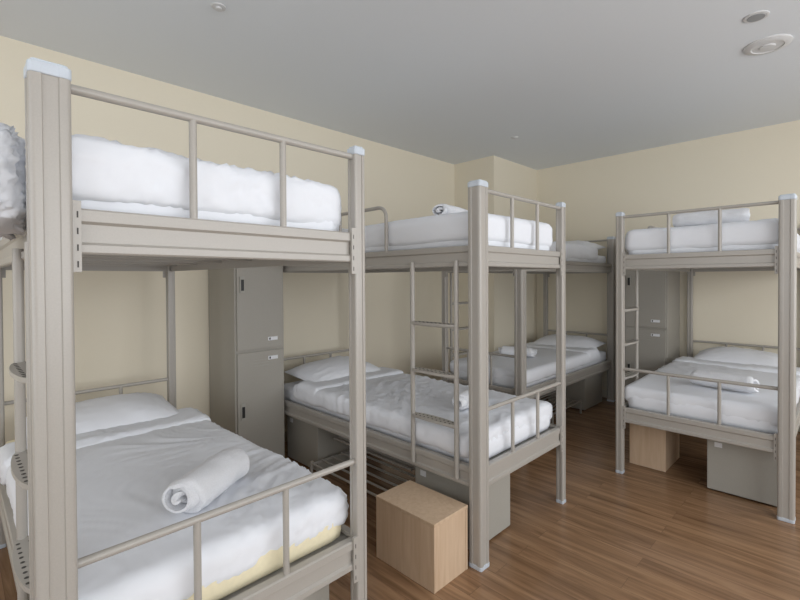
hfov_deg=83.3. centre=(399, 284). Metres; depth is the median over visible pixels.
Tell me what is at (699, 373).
rolled towel
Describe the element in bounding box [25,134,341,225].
duvet
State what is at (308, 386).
sheet
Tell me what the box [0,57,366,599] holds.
bunk bed
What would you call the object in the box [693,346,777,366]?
pillow
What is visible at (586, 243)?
pillow
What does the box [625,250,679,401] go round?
locker
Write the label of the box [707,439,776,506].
storage box
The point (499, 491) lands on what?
storage box
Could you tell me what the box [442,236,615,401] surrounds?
bunk bed
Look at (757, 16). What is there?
ceiling speaker
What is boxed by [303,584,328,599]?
storage box
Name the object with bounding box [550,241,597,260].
duvet
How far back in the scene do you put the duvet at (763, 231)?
2.79 m
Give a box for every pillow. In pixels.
[26,392,178,437]
[284,356,380,381]
[533,334,605,347]
[566,240,605,249]
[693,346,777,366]
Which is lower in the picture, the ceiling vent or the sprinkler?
the ceiling vent
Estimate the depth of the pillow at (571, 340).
4.88 m
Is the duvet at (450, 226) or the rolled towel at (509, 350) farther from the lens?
the rolled towel at (509, 350)
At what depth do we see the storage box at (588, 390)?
4.67 m
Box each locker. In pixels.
[208,266,284,457]
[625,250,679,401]
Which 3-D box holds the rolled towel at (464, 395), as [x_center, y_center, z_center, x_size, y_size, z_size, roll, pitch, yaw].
[0.417,0.660,2.651,0.115,0.096,0.344,0,1,34]
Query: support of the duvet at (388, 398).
on the bunk bed at (488, 462)
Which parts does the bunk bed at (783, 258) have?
mattress, bed frame, mattress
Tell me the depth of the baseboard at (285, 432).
3.78 m
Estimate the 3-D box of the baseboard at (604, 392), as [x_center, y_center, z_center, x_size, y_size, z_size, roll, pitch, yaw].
[3.414,1.242,4.024,4.750,0.080,0.012,0,1,45]
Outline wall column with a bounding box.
[454,155,536,357]
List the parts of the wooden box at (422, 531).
panel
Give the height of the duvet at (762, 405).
0.153 m
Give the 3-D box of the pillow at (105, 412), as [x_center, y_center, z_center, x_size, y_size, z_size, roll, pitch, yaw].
[-1.567,0.686,2.390,0.440,0.151,0.700,0,1,45]
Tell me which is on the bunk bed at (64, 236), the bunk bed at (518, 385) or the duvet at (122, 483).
the duvet at (122, 483)
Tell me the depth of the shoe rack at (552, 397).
4.48 m
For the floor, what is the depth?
2.33 m
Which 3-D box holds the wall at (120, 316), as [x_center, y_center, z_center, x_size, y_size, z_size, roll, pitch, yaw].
[-1.174,-0.048,3.648,0.120,2.720,7.200,0,1,45]
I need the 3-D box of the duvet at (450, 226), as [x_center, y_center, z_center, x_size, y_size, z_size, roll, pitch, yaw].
[0.074,-0.294,2.989,1.617,0.179,0.834,0,1,45]
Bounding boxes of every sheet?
[0,407,210,485]
[296,367,403,399]
[527,342,598,360]
[672,356,799,375]
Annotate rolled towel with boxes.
[162,447,249,512]
[432,204,467,214]
[452,389,468,409]
[498,346,536,356]
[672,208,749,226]
[689,369,758,392]
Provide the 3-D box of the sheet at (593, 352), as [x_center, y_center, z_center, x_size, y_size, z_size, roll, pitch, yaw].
[1.713,0.723,4.877,0.801,0.145,0.294,0,1,45]
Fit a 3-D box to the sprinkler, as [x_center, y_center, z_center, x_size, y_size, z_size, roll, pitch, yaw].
[-0.907,-1.384,2.252,0.070,0.017,0.070,0,1,45]
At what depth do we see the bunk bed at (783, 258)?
2.71 m
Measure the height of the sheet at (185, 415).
0.150 m
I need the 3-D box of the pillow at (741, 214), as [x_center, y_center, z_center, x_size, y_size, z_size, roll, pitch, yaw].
[2.074,-0.440,3.004,0.426,0.119,0.144,0,1,45]
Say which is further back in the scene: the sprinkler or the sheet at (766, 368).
the sheet at (766, 368)
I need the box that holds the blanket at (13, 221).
[0,123,26,240]
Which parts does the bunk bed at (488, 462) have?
mattress, bed frame, mattress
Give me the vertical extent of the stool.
0.310 m
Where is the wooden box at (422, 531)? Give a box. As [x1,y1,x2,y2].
[376,480,467,593]
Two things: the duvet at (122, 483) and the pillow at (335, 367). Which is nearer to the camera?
the duvet at (122, 483)
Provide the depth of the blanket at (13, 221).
1.00 m
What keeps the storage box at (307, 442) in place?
on the floor
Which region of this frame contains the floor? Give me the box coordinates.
[0,394,799,599]
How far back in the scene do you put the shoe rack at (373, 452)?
2.89 m
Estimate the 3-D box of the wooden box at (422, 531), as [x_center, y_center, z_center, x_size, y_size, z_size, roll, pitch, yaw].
[0.100,1.173,2.143,0.374,0.300,0.240,0,1,45]
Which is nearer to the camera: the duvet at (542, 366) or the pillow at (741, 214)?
the pillow at (741, 214)
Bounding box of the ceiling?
[0,0,799,169]
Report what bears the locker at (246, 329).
on the floor
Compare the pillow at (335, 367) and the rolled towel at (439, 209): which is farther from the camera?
the pillow at (335, 367)
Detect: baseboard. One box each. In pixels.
[284,431,287,440]
[602,390,799,431]
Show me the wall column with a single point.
(502, 175)
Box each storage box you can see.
[287,415,367,470]
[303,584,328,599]
[415,466,509,548]
[548,372,602,409]
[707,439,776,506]
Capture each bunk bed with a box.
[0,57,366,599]
[283,179,565,571]
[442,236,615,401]
[615,193,799,523]
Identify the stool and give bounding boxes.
[630,423,678,471]
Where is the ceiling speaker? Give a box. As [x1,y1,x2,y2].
[743,10,769,22]
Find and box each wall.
[0,36,454,443]
[537,120,799,389]
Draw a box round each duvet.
[6,420,348,599]
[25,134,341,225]
[293,373,552,457]
[342,211,552,247]
[449,346,599,383]
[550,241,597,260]
[624,361,799,426]
[625,218,799,251]
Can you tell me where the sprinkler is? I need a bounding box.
[211,2,225,11]
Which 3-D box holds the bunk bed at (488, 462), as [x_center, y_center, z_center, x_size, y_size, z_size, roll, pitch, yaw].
[-0.024,0.409,3.080,2.004,1.806,0.921,0,1,45]
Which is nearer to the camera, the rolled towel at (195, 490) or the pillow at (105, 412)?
the rolled towel at (195, 490)
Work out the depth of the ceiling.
2.83 m
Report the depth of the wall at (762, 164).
4.50 m
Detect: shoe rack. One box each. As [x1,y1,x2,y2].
[310,436,414,496]
[539,387,581,423]
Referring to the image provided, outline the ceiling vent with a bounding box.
[743,34,792,55]

